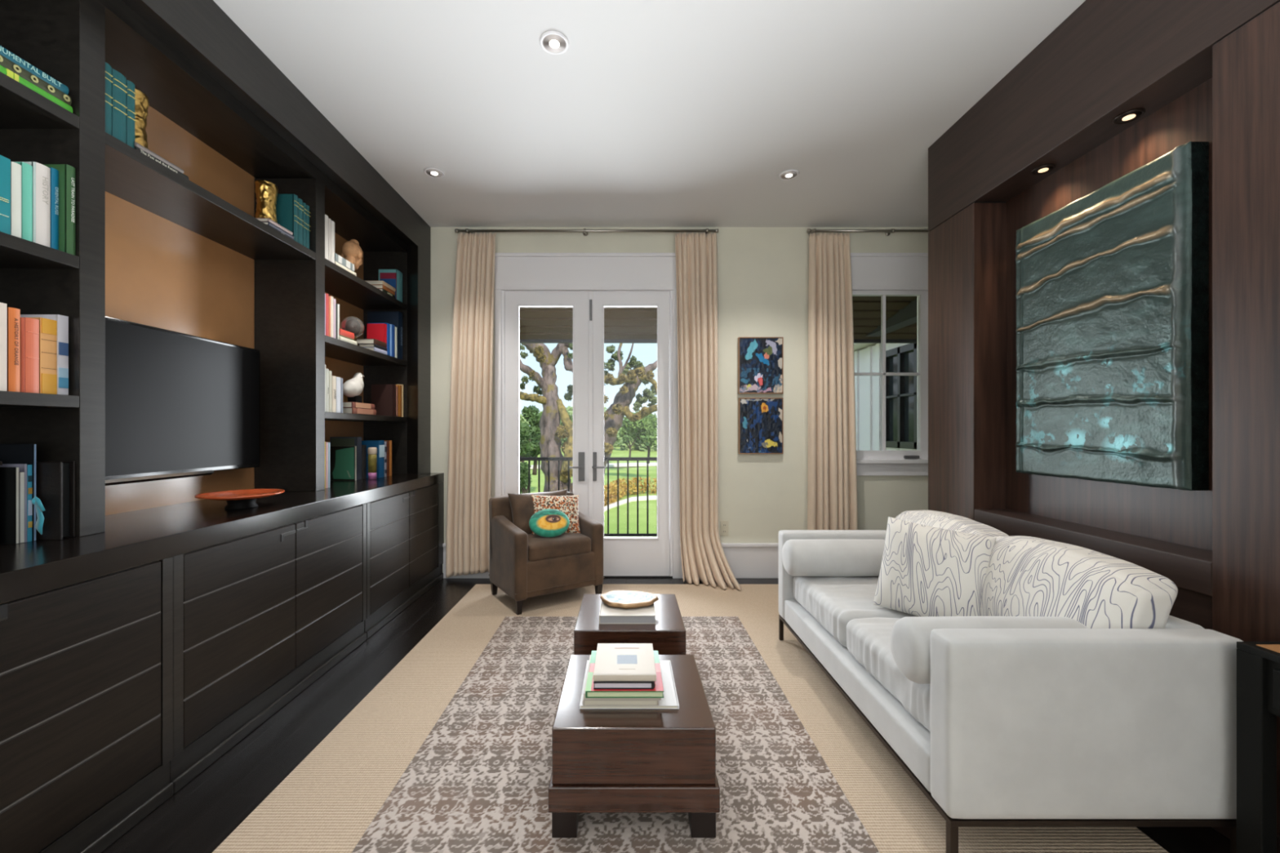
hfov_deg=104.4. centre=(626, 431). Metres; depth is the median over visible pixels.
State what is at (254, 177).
wall
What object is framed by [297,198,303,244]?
book
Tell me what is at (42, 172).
book
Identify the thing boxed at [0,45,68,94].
book
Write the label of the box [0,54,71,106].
book
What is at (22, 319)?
book
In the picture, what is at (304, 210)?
book
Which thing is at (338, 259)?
book
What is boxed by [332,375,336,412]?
book
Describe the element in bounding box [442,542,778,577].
baseboard
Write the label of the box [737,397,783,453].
framed painting
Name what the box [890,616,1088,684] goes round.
bolster pillow
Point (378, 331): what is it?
book
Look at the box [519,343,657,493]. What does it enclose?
tree
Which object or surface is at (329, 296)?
book
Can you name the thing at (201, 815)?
floor
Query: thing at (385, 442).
book
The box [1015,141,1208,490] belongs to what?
artwork
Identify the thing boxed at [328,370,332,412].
book
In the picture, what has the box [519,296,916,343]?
porch roof
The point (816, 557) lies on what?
bolster pillow
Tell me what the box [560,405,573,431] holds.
tree
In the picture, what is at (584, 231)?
curtain rod
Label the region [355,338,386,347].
book
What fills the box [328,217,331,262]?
book
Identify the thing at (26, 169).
book
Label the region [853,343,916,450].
house wing
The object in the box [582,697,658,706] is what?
book
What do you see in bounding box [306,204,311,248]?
book
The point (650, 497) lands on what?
garden path
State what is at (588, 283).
door
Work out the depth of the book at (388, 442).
3.92 m
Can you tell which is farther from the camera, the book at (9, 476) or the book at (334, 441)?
the book at (334, 441)
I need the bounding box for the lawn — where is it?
[520,441,657,537]
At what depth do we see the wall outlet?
4.23 m
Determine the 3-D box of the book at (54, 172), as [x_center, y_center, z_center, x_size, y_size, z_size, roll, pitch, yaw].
[-1.932,-0.722,1.624,0.133,0.272,0.022,0,0,0]
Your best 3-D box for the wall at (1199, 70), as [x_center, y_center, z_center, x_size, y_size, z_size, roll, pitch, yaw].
[2.022,-0.246,1.228,0.355,2.993,3.655,0,0,0]
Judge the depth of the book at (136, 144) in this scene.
1.97 m
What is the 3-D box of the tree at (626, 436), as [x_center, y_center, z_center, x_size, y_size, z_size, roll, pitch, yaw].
[0.485,1.160,55.912,2.987,4.081,2.330,0,0,24]
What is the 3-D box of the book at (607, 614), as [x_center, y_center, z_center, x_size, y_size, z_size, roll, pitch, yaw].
[0.005,0.880,2.467,0.267,0.039,0.305,0,0,0]
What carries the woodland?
on the lawn
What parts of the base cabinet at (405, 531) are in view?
door, door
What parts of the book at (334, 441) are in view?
panel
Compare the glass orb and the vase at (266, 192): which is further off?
the glass orb
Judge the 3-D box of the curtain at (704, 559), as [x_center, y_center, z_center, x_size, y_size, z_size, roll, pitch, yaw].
[0.685,-0.209,4.067,0.571,2.892,0.284,0,0,28]
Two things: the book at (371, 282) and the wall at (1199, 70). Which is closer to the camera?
the wall at (1199, 70)
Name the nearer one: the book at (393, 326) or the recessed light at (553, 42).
the recessed light at (553, 42)
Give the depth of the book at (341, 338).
3.31 m
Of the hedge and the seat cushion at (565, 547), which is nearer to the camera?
the seat cushion at (565, 547)
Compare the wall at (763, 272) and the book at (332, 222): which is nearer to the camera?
the book at (332, 222)
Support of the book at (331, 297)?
on the bookcase
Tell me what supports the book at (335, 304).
on the bookcase
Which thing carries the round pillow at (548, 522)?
on the armchair
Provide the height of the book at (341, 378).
0.228 m
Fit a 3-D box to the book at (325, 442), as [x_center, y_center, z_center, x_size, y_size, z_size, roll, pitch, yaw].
[-1.940,0.209,3.071,0.141,0.290,0.032,0,0,0]
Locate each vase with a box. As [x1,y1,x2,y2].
[134,88,149,149]
[254,179,278,222]
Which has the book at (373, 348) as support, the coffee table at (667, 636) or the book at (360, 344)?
the book at (360, 344)
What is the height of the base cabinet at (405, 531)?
0.818 m
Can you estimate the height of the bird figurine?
0.219 m
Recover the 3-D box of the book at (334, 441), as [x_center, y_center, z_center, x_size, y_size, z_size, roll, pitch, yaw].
[-2.070,0.198,3.663,0.199,0.313,0.065,0,0,0]
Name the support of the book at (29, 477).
on the countertop
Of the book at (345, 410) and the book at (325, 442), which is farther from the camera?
the book at (345, 410)
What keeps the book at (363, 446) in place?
on the countertop
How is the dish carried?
on the countertop
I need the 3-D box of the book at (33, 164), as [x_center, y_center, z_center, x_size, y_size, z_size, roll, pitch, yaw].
[-1.943,-0.719,1.568,0.151,0.264,0.006,0,0,0]
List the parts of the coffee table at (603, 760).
leg, leg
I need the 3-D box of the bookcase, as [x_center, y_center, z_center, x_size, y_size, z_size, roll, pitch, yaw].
[-1.956,-0.694,2.268,0.568,2.098,3.937,0,0,0]
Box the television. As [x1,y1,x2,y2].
[105,315,259,485]
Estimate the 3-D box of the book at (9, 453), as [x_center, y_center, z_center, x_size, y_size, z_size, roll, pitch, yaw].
[-1.962,0.198,1.606,0.186,0.313,0.018,0,0,5]
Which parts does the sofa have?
leg, arm, seat rail, leg, metal frame, arm, backrest, leg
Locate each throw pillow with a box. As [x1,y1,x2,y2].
[531,494,580,534]
[872,516,995,616]
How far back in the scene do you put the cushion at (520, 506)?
3.71 m
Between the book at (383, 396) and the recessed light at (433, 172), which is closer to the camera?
the recessed light at (433, 172)
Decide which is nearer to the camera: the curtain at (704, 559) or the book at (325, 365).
the book at (325, 365)
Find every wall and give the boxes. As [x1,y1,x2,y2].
[253,177,255,488]
[431,226,928,573]
[928,0,1279,852]
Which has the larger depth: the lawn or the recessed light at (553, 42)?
the lawn
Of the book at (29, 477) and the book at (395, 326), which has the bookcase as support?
the book at (395, 326)
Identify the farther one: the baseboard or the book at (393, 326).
the baseboard
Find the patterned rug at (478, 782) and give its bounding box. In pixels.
[351,616,879,852]
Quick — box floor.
[101,577,1230,852]
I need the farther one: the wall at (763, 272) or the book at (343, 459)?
the wall at (763, 272)
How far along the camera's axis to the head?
3.44 m
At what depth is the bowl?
2.31 m
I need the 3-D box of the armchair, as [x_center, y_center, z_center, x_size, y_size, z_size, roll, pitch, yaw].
[-0.611,0.852,3.755,0.700,0.774,0.576,0,0,-34]
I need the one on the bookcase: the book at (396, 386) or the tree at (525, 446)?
the book at (396, 386)
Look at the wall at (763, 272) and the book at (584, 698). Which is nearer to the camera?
the book at (584, 698)
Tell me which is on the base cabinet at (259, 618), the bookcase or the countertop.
the countertop
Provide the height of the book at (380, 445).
0.283 m
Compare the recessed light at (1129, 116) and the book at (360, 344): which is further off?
the book at (360, 344)
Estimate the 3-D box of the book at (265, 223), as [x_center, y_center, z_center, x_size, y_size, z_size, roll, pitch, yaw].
[-1.928,-1.081,2.671,0.151,0.016,0.189,0,0,0]
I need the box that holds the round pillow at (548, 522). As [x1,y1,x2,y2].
[528,508,569,537]
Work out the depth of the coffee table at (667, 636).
2.24 m
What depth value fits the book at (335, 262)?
3.27 m
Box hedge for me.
[604,475,656,506]
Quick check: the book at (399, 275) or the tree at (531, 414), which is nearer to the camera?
the book at (399, 275)
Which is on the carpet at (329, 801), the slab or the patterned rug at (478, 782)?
the patterned rug at (478, 782)
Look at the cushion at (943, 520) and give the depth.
2.41 m
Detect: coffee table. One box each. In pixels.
[548,654,719,837]
[573,594,685,654]
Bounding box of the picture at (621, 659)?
[617,654,637,663]
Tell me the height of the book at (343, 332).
0.039 m
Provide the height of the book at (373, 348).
0.033 m
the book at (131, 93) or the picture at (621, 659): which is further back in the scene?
the book at (131, 93)
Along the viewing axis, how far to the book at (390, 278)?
4.00 m
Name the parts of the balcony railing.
handrail, rail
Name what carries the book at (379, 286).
on the book at (382, 290)
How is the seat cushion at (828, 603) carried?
on the sofa
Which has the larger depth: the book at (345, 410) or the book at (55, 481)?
the book at (345, 410)
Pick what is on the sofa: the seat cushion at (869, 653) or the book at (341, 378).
the seat cushion at (869, 653)
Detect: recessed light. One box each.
[423,167,444,178]
[539,31,568,54]
[778,169,799,180]
[1031,163,1056,175]
[1112,108,1145,124]
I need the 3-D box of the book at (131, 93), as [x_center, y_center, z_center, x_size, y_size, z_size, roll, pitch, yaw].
[-1.934,-1.184,1.867,0.153,0.257,0.031,0,0,0]
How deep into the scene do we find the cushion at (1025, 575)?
1.68 m
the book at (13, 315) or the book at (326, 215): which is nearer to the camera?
the book at (13, 315)
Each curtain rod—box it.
[454,228,718,235]
[806,228,928,235]
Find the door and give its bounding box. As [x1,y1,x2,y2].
[494,253,680,577]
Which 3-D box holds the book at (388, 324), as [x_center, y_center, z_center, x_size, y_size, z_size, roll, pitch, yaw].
[-1.935,-0.715,3.884,0.151,0.256,0.054,0,0,0]
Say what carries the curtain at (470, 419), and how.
hanging from the curtain rod at (584, 231)
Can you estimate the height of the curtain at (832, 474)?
2.893 m
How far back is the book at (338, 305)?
3.20 m
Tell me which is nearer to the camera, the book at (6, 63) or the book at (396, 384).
the book at (6, 63)
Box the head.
[341,239,362,270]
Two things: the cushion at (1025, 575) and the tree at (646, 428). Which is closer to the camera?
the cushion at (1025, 575)
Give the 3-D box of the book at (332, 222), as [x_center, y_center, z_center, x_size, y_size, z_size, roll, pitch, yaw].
[-1.935,-1.194,3.151,0.151,0.277,0.035,0,0,0]
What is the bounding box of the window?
[850,253,928,475]
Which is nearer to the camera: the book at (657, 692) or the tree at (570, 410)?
the book at (657, 692)
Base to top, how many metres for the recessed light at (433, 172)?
0.009 m
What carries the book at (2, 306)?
on the bookcase
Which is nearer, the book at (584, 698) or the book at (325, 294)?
the book at (584, 698)
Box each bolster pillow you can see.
[782,538,884,576]
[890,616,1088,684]
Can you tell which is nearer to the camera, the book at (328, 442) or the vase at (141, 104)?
the vase at (141, 104)
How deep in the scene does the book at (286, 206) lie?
2.78 m
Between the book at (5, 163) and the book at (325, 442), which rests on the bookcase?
the book at (5, 163)
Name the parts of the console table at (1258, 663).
frame, drawer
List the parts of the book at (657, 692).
panel, panel, panel, panel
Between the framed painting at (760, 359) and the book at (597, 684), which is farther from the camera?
the framed painting at (760, 359)
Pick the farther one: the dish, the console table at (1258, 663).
the dish
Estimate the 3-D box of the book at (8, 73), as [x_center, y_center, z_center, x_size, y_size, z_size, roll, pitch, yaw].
[-1.952,-1.071,1.512,0.202,0.030,0.297,0,0,0]
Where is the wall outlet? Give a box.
[720,520,728,535]
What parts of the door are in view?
handle, handle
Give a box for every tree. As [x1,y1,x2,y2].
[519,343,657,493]
[519,421,533,462]
[520,404,542,475]
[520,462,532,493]
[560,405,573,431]
[613,431,622,444]
[617,426,636,457]
[622,409,657,463]
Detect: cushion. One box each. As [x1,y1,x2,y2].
[507,488,567,533]
[527,533,591,561]
[792,576,915,647]
[846,617,930,732]
[895,510,1008,537]
[980,535,1177,628]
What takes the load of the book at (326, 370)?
on the bookcase
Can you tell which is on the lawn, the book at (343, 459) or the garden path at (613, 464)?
the garden path at (613, 464)
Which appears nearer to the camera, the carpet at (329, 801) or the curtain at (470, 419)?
the carpet at (329, 801)
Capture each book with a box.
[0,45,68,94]
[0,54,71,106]
[0,65,72,112]
[0,155,10,235]
[0,302,6,391]
[0,444,44,541]
[0,463,26,542]
[0,466,18,543]
[6,306,20,391]
[10,161,21,238]
[13,161,35,242]
[15,161,32,241]
[18,471,24,543]
[20,314,68,395]
[20,317,24,392]
[23,317,39,393]
[26,464,32,542]
[29,317,57,394]
[35,162,50,247]
[35,461,75,539]
[42,164,75,255]
[48,167,58,249]
[105,62,112,135]
[111,68,127,143]
[126,80,136,148]
[134,142,184,173]
[134,146,188,179]
[255,217,293,235]
[262,222,293,239]
[268,225,293,239]
[275,194,298,242]
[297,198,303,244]
[302,202,306,247]
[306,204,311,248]
[324,214,328,259]
[324,293,325,335]
[324,364,325,411]
[324,441,325,488]
[325,293,328,336]
[325,368,328,412]
[325,442,328,488]
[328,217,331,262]
[328,296,330,337]
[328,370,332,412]
[328,442,329,487]
[329,436,361,479]
[329,445,356,480]
[330,296,333,337]
[331,220,334,263]
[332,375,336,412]
[333,298,335,338]
[334,253,354,271]
[334,261,356,275]
[335,303,337,338]
[336,377,341,413]
[337,303,339,339]
[339,328,354,339]
[339,335,357,345]
[341,377,342,413]
[342,401,374,409]
[342,407,376,414]
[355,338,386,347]
[358,343,386,351]
[361,440,384,477]
[361,444,366,479]
[363,346,386,355]
[364,280,395,291]
[366,323,386,343]
[367,311,402,359]
[371,384,395,416]
[372,284,395,295]
[378,269,402,302]
[379,272,396,298]
[379,288,395,297]
[384,440,389,476]
[384,441,386,476]
[385,323,390,355]
[389,440,391,475]
[390,324,391,356]
[391,324,395,357]
[395,326,396,357]
[395,384,403,417]
[395,385,401,417]
[395,386,397,416]
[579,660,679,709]
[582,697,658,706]
[583,654,661,700]
[585,650,663,697]
[593,643,656,680]
[593,680,654,688]
[599,600,656,623]
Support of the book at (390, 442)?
on the countertop
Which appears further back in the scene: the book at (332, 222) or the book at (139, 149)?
the book at (332, 222)
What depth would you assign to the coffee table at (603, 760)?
1.50 m
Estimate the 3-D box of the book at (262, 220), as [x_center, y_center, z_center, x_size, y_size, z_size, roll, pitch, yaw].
[-1.938,-1.098,2.664,0.171,0.016,0.182,0,0,0]
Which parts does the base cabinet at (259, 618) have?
door, finger pull, door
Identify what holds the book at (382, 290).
on the bookcase
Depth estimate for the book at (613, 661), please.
1.68 m
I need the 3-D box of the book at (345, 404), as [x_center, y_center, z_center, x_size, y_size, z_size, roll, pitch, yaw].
[-1.917,-0.181,3.506,0.132,0.038,0.294,0,0,0]
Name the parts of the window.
casing, sill, glass pane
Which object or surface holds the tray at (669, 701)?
on the coffee table at (603, 760)
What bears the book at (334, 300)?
on the bookcase
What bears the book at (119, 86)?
on the bookcase
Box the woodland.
[519,405,657,451]
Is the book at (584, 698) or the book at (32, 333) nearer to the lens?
the book at (32, 333)
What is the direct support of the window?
in the wall at (763, 272)
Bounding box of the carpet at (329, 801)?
[212,584,1168,852]
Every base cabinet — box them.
[0,556,173,852]
[169,503,366,793]
[364,481,444,639]
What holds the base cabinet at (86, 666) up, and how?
on the floor
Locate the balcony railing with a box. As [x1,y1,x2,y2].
[519,457,657,536]
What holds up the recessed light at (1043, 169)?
in the wall at (1199, 70)
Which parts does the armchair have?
leg, arm, leg, backrest, seat, arm, leg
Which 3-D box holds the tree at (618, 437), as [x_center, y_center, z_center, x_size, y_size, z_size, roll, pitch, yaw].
[-2.138,1.380,69.923,3.351,3.956,3.221,0,0,0]
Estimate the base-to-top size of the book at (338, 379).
0.231 m
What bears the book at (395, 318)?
on the bookcase
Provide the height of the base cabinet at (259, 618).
0.818 m
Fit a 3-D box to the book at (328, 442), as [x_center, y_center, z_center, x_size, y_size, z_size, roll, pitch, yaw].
[-1.940,0.212,3.126,0.141,0.284,0.020,0,0,0]
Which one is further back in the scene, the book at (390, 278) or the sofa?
the book at (390, 278)
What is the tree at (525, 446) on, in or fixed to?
on the lawn
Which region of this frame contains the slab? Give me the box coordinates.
[600,591,658,608]
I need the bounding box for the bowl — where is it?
[194,488,284,500]
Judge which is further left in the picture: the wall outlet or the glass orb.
the glass orb
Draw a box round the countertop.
[0,472,444,604]
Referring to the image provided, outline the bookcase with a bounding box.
[0,0,431,537]
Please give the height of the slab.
0.028 m
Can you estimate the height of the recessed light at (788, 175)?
0.009 m
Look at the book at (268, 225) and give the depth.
2.66 m
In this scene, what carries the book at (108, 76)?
on the bookcase
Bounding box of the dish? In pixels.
[194,488,284,509]
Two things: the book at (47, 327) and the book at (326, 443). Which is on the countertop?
the book at (326, 443)
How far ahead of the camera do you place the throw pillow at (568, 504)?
3.76 m
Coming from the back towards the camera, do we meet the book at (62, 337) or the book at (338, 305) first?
the book at (338, 305)
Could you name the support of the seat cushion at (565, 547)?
on the armchair
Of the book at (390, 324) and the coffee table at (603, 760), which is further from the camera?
the book at (390, 324)
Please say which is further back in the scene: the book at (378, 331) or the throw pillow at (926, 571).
the book at (378, 331)
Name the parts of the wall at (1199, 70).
stile panel, niche sill, header panel, niche panel, panel, stile panel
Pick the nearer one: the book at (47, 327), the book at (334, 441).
the book at (47, 327)
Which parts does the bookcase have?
shelf, shelf, shelf, panel, shelf, rail, panel, panel, shelf, shelf, shelf, panel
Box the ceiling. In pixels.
[213,0,1085,226]
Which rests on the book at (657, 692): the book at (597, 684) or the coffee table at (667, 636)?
the book at (597, 684)
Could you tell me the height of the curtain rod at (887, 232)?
0.052 m
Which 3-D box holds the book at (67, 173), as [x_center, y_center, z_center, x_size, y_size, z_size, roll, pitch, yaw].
[-1.932,-0.734,1.649,0.183,0.294,0.027,0,0,0]
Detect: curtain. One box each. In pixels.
[445,232,495,577]
[674,232,741,590]
[807,232,857,529]
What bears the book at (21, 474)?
on the countertop
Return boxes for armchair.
[488,488,604,614]
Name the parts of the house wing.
pane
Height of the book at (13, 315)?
0.256 m
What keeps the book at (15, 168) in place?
on the bookcase
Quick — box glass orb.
[341,316,364,338]
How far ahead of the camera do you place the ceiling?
2.55 m
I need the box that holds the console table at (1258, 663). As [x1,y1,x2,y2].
[1236,641,1279,852]
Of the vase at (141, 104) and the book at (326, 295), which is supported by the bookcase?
the book at (326, 295)
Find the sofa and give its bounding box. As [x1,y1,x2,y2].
[778,510,1243,852]
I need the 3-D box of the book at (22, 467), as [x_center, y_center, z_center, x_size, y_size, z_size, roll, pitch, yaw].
[-1.980,0.230,1.587,0.119,0.250,0.006,0,0,0]
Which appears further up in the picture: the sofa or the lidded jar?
the lidded jar
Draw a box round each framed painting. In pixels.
[737,337,783,394]
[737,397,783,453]
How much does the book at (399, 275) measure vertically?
0.257 m
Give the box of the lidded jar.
[367,447,377,479]
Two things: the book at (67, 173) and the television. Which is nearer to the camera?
the book at (67, 173)
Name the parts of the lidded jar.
lid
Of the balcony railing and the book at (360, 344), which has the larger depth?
the balcony railing
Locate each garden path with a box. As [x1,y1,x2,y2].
[529,462,656,469]
[604,495,656,511]
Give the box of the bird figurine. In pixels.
[342,372,364,402]
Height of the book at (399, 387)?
0.259 m

